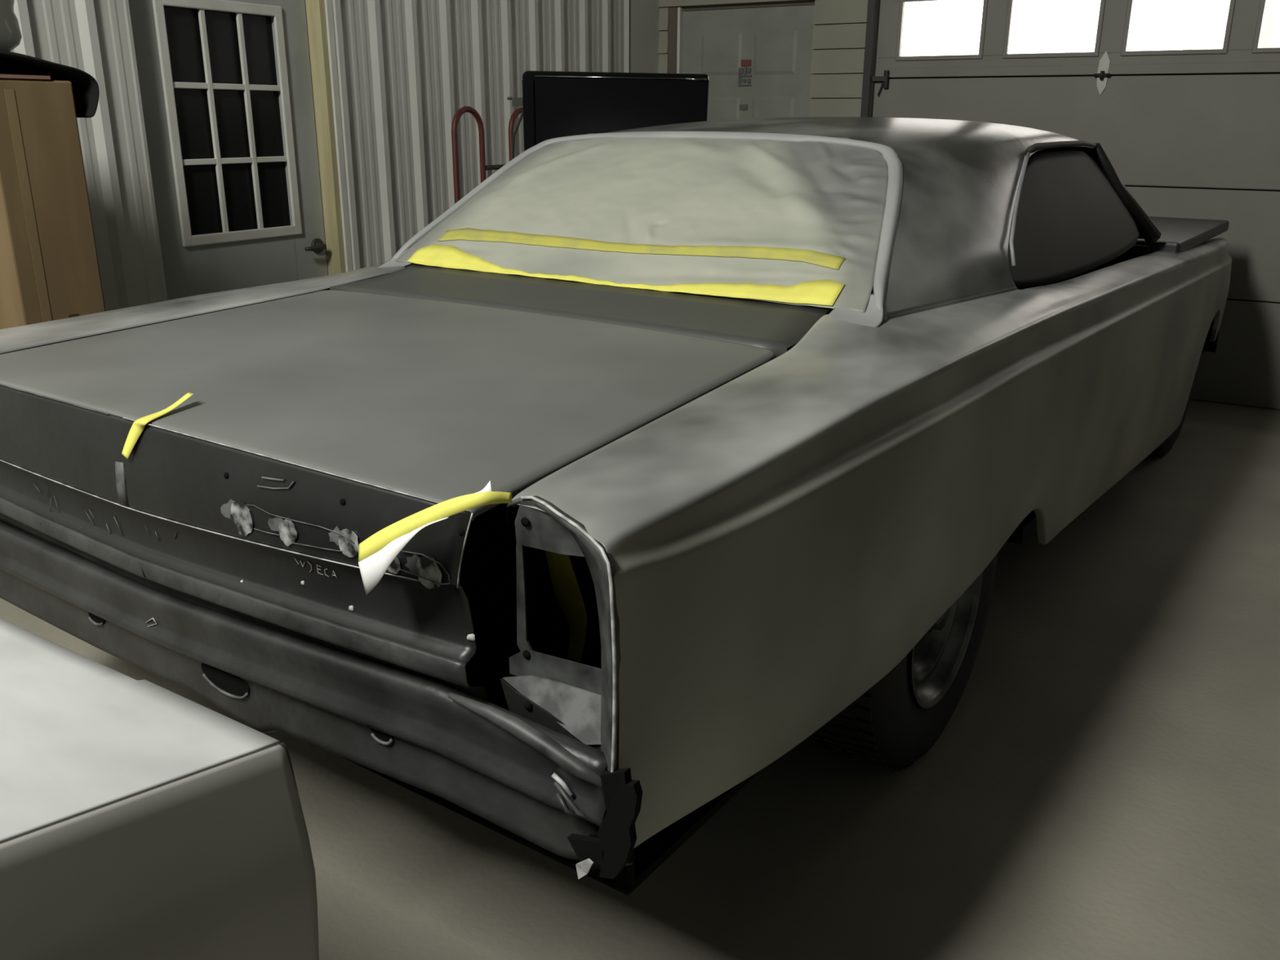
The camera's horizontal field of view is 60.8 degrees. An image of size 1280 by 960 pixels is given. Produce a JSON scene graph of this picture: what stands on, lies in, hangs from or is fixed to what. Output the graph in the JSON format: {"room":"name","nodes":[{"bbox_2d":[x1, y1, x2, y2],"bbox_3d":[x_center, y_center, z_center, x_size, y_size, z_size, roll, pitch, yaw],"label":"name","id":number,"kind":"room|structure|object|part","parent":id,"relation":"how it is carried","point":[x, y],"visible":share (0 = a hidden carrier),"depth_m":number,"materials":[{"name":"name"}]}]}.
{"room":"auto repair garage","nodes":[
{"label":"auto repair garage","id":0,"kind":"room"},
{"bbox_2d":[11,0,629,311],"bbox_3d":[-2.449,-1.638,2.606,0.140,4.200,9.800,11,21,29],"label":"wall","id":1,"kind":"structure","parent":0,"point":[406,68],"depth_m":4.86,"materials":[{"name":"metal"}]},
{"bbox_2d":[128,0,328,300],"bbox_3d":[-1.584,-1.080,4.348,0.097,2.036,0.862,11,21,29],"label":"door","id":2,"kind":"structure","parent":1,"relation":"in","point":[225,86],"depth_m":4.27,"materials":[{"name":"paint"}]},
{"bbox_3d":[-1.605,-1.390,4.261,0.006,0.841,0.538,11,21,29],"label":"pane","id":3,"kind":"part","parent":2,"relation":"part of","materials":[{"name":"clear glass"}]},
{"bbox_3d":[-1.390,-0.998,4.677,0.057,0.064,0.133,11,21,29],"label":"handle","id":4,"kind":"part","parent":2,"relation":"part of","materials":[{"name":"metal"}]},
{"bbox_2d":[304,0,345,275],"bbox_3d":[-1.341,-1.217,4.702,0.104,2.090,0.030,11,21,29],"label":"trim","id":5,"kind":"structure","parent":1,"relation":"attached to","point":[314,9],"depth_m":4.60,"materials":[{"name":"brown wood"}]},
{"bbox_2d":[324,0,352,271],"bbox_3d":[-1.516,-1.121,4.330,0.034,2.140,0.932,11,21,29],"label":"trim","id":6,"kind":"structure","parent":1,"relation":"attached to","point":[328,3],"depth_m":4.61,"materials":[{"name":"white metal"}]},
{"bbox_2d":[629,0,659,73],"bbox_3d":[0.020,-2.899,6.440,0.032,4.200,0.338,11,21,29],"label":"trim","id":7,"kind":"structure","parent":1,"relation":"attached to","point":[644,33],"depth_m":6.50,"materials":[{"name":"metal"}]},
{"bbox_2d":[0,399,1279,959],"bbox_3d":[-0.036,0.825,2.049,6.100,0.100,10.250,11,21,29],"label":"floor","id":8,"kind":"structure","parent":0,"point":[1102,782],"depth_m":2.28,"materials":[{"name":"concrete"}]},
{"bbox_2d":[0,74,105,328],"bbox_3d":[-1.845,-0.388,3.172,0.502,1.476,0.342,11,21,29],"label":"cabinet","id":9,"kind":"object","parent":8,"relation":"on","point":[50,269],"visible":0.23,"depth_m":2.95,"materials":[{"name":"brown wood"}]},
{"bbox_2d":[0,50,99,117],"bbox_3d":[-1.809,-1.038,2.998,0.499,0.259,0.392,11,21,29],"label":"cloth","id":10,"kind":"object","parent":9,"relation":"on","point":[86,91],"visible":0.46,"depth_m":3.02,"materials":[{"name":"fabric"}]},
{"bbox_2d":[0,0,22,51],"bbox_3d":[-1.744,-1.212,2.802,0.279,0.302,0.284,11,21,29],"label":"plastic bag","id":11,"kind":"object","parent":10,"relation":"on","point":[11,36],"visible":0.95,"depth_m":2.82,"materials":[{"name":"white plastic"}]},
{"bbox_2d":[451,106,523,204],"bbox_3d":[-0.664,-1.040,5.236,0.435,1.419,0.626,11,21,29],"label":"hand truck","id":12,"kind":"object","parent":8,"relation":"on","point":[483,167],"visible":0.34,"depth_m":4.92,"materials":[{"name":"red paint"}]},
{"bbox_2d":[507,71,709,159],"bbox_3d":[-0.138,-0.977,4.837,0.850,1.562,0.062,0,18,-1],"label":"television","id":13,"kind":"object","parent":8,"relation":"on","point":[554,104],"depth_m":4.61,"materials":[{"name":"black paint"}]},
{"bbox_2d":[0,116,1231,895],"bbox_3d":[0.597,-0.479,3.651,1.928,1.396,4.887,13,22,33],"label":"car","id":14,"kind":"object","parent":8,"relation":"on","point":[780,526],"visible":0.77,"depth_m":1.82,"materials":[{"name":"metal"}]},
{"bbox_2d":[121,392,193,459],"bbox_3d":[-0.744,-0.084,1.706,0.068,0.087,0.112,13,22,33],"label":"tape","id":15,"kind":"object","parent":14,"relation":"attached to","point":[137,428],"visible":1,"depth_m":1.68,"materials":[{"name":"yellow paper"}]},
{"bbox_3d":[-0.771,-0.024,1.708,1.372,0.147,0.042,13,22,33],"label":"lid","id":16,"kind":"part","parent":14,"relation":"part of","materials":[{"name":"grey metal"}]},
{"bbox_3d":[-0.794,0.061,1.755,1.412,0.128,0.041,13,22,33],"label":"tail panel","id":17,"kind":"part","parent":14,"relation":"part of","materials":[{"name":"black metal"}]},
{"bbox_2d":[230,501,253,536],"bbox_3d":[-0.570,0.055,1.562,0.051,0.053,0.003,13,22,33],"label":"hole","id":18,"kind":"object","parent":14,"relation":"on","point":[240,514],"depth_m":1.56,"materials":[{"name":"grey metal"}]},
{"bbox_2d":[278,519,297,546],"bbox_3d":[-0.487,0.072,1.510,0.039,0.043,0.002,12,22,31],"label":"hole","id":19,"kind":"object","parent":14,"relation":"on","point":[287,528],"depth_m":1.51,"materials":[{"name":"grey metal"}]},
{"bbox_2d":[337,528,359,557],"bbox_3d":[-0.384,0.084,1.444,0.041,0.040,0.002,12,22,31],"label":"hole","id":20,"kind":"object","parent":14,"relation":"on","point":[348,539],"depth_m":1.44,"materials":[{"name":"grey metal"}]},
{"bbox_2d":[348,605,353,611],"bbox_3d":[-0.400,0.177,1.510,0.009,0.008,0.002,13,22,33],"label":"light","id":21,"kind":"object","parent":14,"relation":"on","point":[350,607],"depth_m":1.51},
{"bbox_3d":[-0.505,-0.219,2.038,1.368,0.060,0.942,13,22,33],"label":"trunk lid","id":22,"kind":"part","parent":14,"relation":"part of","materials":[{"name":"grey metal"}]},
{"bbox_2d":[386,556,401,573],"bbox_3d":[-0.321,0.106,1.409,0.032,0.030,0.002,11,21,30],"label":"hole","id":23,"kind":"object","parent":14,"relation":"on","point":[395,567],"depth_m":1.41,"materials":[{"name":"grey metal"}]},
{"bbox_2d":[416,555,442,588],"bbox_3d":[-0.265,0.117,1.376,0.042,0.046,0.004,13,22,33],"label":"hole","id":24,"kind":"object","parent":14,"relation":"on","point":[427,568],"depth_m":1.38,"materials":[{"name":"grey metal"}]},
{"bbox_2d":[358,491,511,595],"bbox_3d":[-0.259,0.080,1.319,0.225,0.167,0.043,7,20,20],"label":"tape","id":25,"kind":"object","parent":14,"relation":"attached to","point":[388,542],"visible":1,"depth_m":1.32,"materials":[{"name":"yellow paper"}]},
{"bbox_2d":[466,633,475,641],"bbox_3d":[-0.216,0.201,1.393,0.013,0.010,0.002,13,22,33],"label":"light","id":26,"kind":"object","parent":14,"relation":"on","point":[470,637],"depth_m":1.39,"materials":[{"name":"white"}]},
{"bbox_2d":[475,480,492,493],"bbox_3d":[-0.191,0.013,1.310,0.030,0.026,0.005,5,19,13],"label":"scrap","id":27,"kind":"object","parent":14,"relation":"attached to","point":[488,487],"visible":0.32,"depth_m":1.31,"materials":[{"name":"white paper"}]},
{"bbox_3d":[-0.148,0.155,1.389,0.024,0.157,0.003,13,22,33],"label":"lamp mount plate","id":28,"kind":"part","parent":14,"relation":"part of","materials":[{"name":"grey paint"}]},
{"bbox_3d":[-0.143,0.321,1.354,0.250,0.056,0.022,12,22,31],"label":"rail","id":29,"kind":"part","parent":14,"relation":"part of","materials":[{"name":"grey metal"}]},
{"bbox_3d":[-0.097,0.062,1.322,0.144,0.066,0.003,13,22,33],"label":"lamp mount plate","id":30,"kind":"part","parent":14,"relation":"part of","materials":[{"name":"grey metal"}]},
{"bbox_3d":[-0.104,0.308,1.371,0.186,0.072,0.003,13,22,33],"label":"lamp plate","id":31,"kind":"part","parent":14,"relation":"part of","materials":[{"name":"grey metal"}]},
{"bbox_3d":[-0.110,0.283,1.377,0.173,0.056,0.031,13,22,33],"label":"lamp plate","id":32,"kind":"part","parent":14,"relation":"part of","materials":[{"name":"grey metal"}]},
{"bbox_3d":[-0.101,0.244,1.381,0.169,0.054,0.003,13,22,33],"label":"lamp plate","id":33,"kind":"part","parent":14,"relation":"part of","materials":[{"name":"grey metal"}]},
{"bbox_2d":[545,550,586,662],"bbox_3d":[-0.111,0.148,1.533,0.092,0.230,0.001,13,22,33],"label":"tape","id":34,"kind":"object","parent":14,"relation":"attached to","point":[567,593],"visible":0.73,"depth_m":1.53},
{"bbox_2d":[395,133,888,311],"bbox_3d":[0.036,-0.688,2.738,1.377,0.334,0.506,13,22,33],"label":"paper","id":35,"kind":"object","parent":14,"relation":"on","point":[771,220],"visible":1,"depth_m":2.66,"materials":[{"name":"white paper"}]},
{"bbox_3d":[1.341,-1.054,3.447,0.019,0.032,0.902,12,21,30],"label":"drip rail","id":36,"kind":"part","parent":14,"relation":"part of","materials":[{"name":"grey metal"}]},
{"bbox_2d":[1135,216,1229,253],"bbox_3d":[1.665,-1.170,5.004,1.695,0.050,1.190,13,22,33],"label":"hood","id":37,"kind":"object","parent":14,"relation":"attached to","point":[1179,235],"depth_m":4.52,"materials":[{"name":"grey metal"}]},
{"bbox_3d":[-1.025,0.629,1.223,0.540,0.786,0.492,11,21,29],"label":"stand","id":38,"kind":"object","parent":8,"relation":"on","visible":0},
{"bbox_2d":[0,617,319,959],"bbox_3d":[-1.122,0.557,1.122,1.337,0.623,0.933,11,21,29],"label":"panel","id":39,"kind":"object","parent":38,"relation":"on","point":[140,820],"visible":1,"depth_m":1.03,"materials":[{"name":"metal"}]},
{"bbox_2d":[657,0,880,116],"bbox_3d":[2.513,-2.495,5.261,5.750,4.200,0.116,11,21,29],"label":"wall","id":40,"kind":"structure","parent":0,"point":[839,30],"depth_m":6.15,"materials":[{"name":"beige"}]},
{"bbox_2d":[666,7,677,73],"bbox_3d":[0.213,-1.894,6.899,0.060,2.005,0.090,11,21,29],"label":"trim","id":41,"kind":"structure","parent":40,"relation":"attached to","point":[672,11],"depth_m":6.60,"materials":[{"name":"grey wood"}]},
{"bbox_2d":[676,7,683,73],"bbox_3d":[0.249,-1.889,6.884,0.018,2.005,0.080,11,21,29],"label":"trim","id":42,"kind":"structure","parent":40,"relation":"attached to","point":[680,12],"depth_m":6.60,"materials":[{"name":"white metal"}]},
{"bbox_2d":[682,0,815,120],"bbox_3d":[0.634,-1.825,6.681,0.862,2.004,0.050,11,21,29],"label":"door","id":43,"kind":"structure","parent":40,"relation":"in","point":[776,38],"depth_m":6.43,"materials":[{"name":"white paint"}]},
{"bbox_2d":[737,59,751,109],"bbox_3d":[0.621,-2.349,6.489,0.085,0.280,0.003,11,21,29],"label":"sticker","id":44,"kind":"object","parent":43,"relation":"attached to","point":[744,62],"visible":1,"depth_m":6.47,"materials":[{"name":"paper"}]},
{"bbox_2d":[860,0,879,116],"bbox_3d":[1.263,-1.901,6.149,0.040,2.500,0.070,11,21,29],"label":"trim","id":45,"kind":"structure","parent":40,"relation":"attached to","point":[873,10],"depth_m":5.99,"materials":[{"name":"metal"}]},
{"bbox_2d":[871,0,1279,409],"bbox_3d":[2.855,-1.687,5.276,3.611,2.660,0.095,11,21,29],"label":"door","id":46,"kind":"structure","parent":40,"relation":"in","point":[1190,134],"depth_m":5.45,"materials":[{"name":"paint"}]},
{"bbox_3d":[2.321,-2.039,5.473,0.054,0.210,0.004,11,21,29],"label":"handle plate","id":47,"kind":"part","parent":46,"relation":"part of","materials":[{"name":"white metal"}]},
{"bbox_2d":[1257,0,1279,48],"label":"window","id":48,"kind":"structure","parent":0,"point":[1269,37],"depth_m":7.75,"materials":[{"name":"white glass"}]},
{"label":"outside","id":49,"kind":"structure","parent":0,"visible":0},
{"bbox_3d":[9.436,-2.986,13.666,23.000,0.100,20.440,11,21,29],"label":"floor","id":50,"kind":"structure","parent":49,"visible":0},
{"bbox_2d":[1131,0,1226,49],"bbox_3d":[7.207,-6.933,13.785,2.281,7.706,2.586,-13,23,-35],"label":"tree","id":51,"kind":"object","parent":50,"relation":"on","point":[1199,35],"visible":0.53,"depth_m":14.23,"materials":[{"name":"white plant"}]}
]}

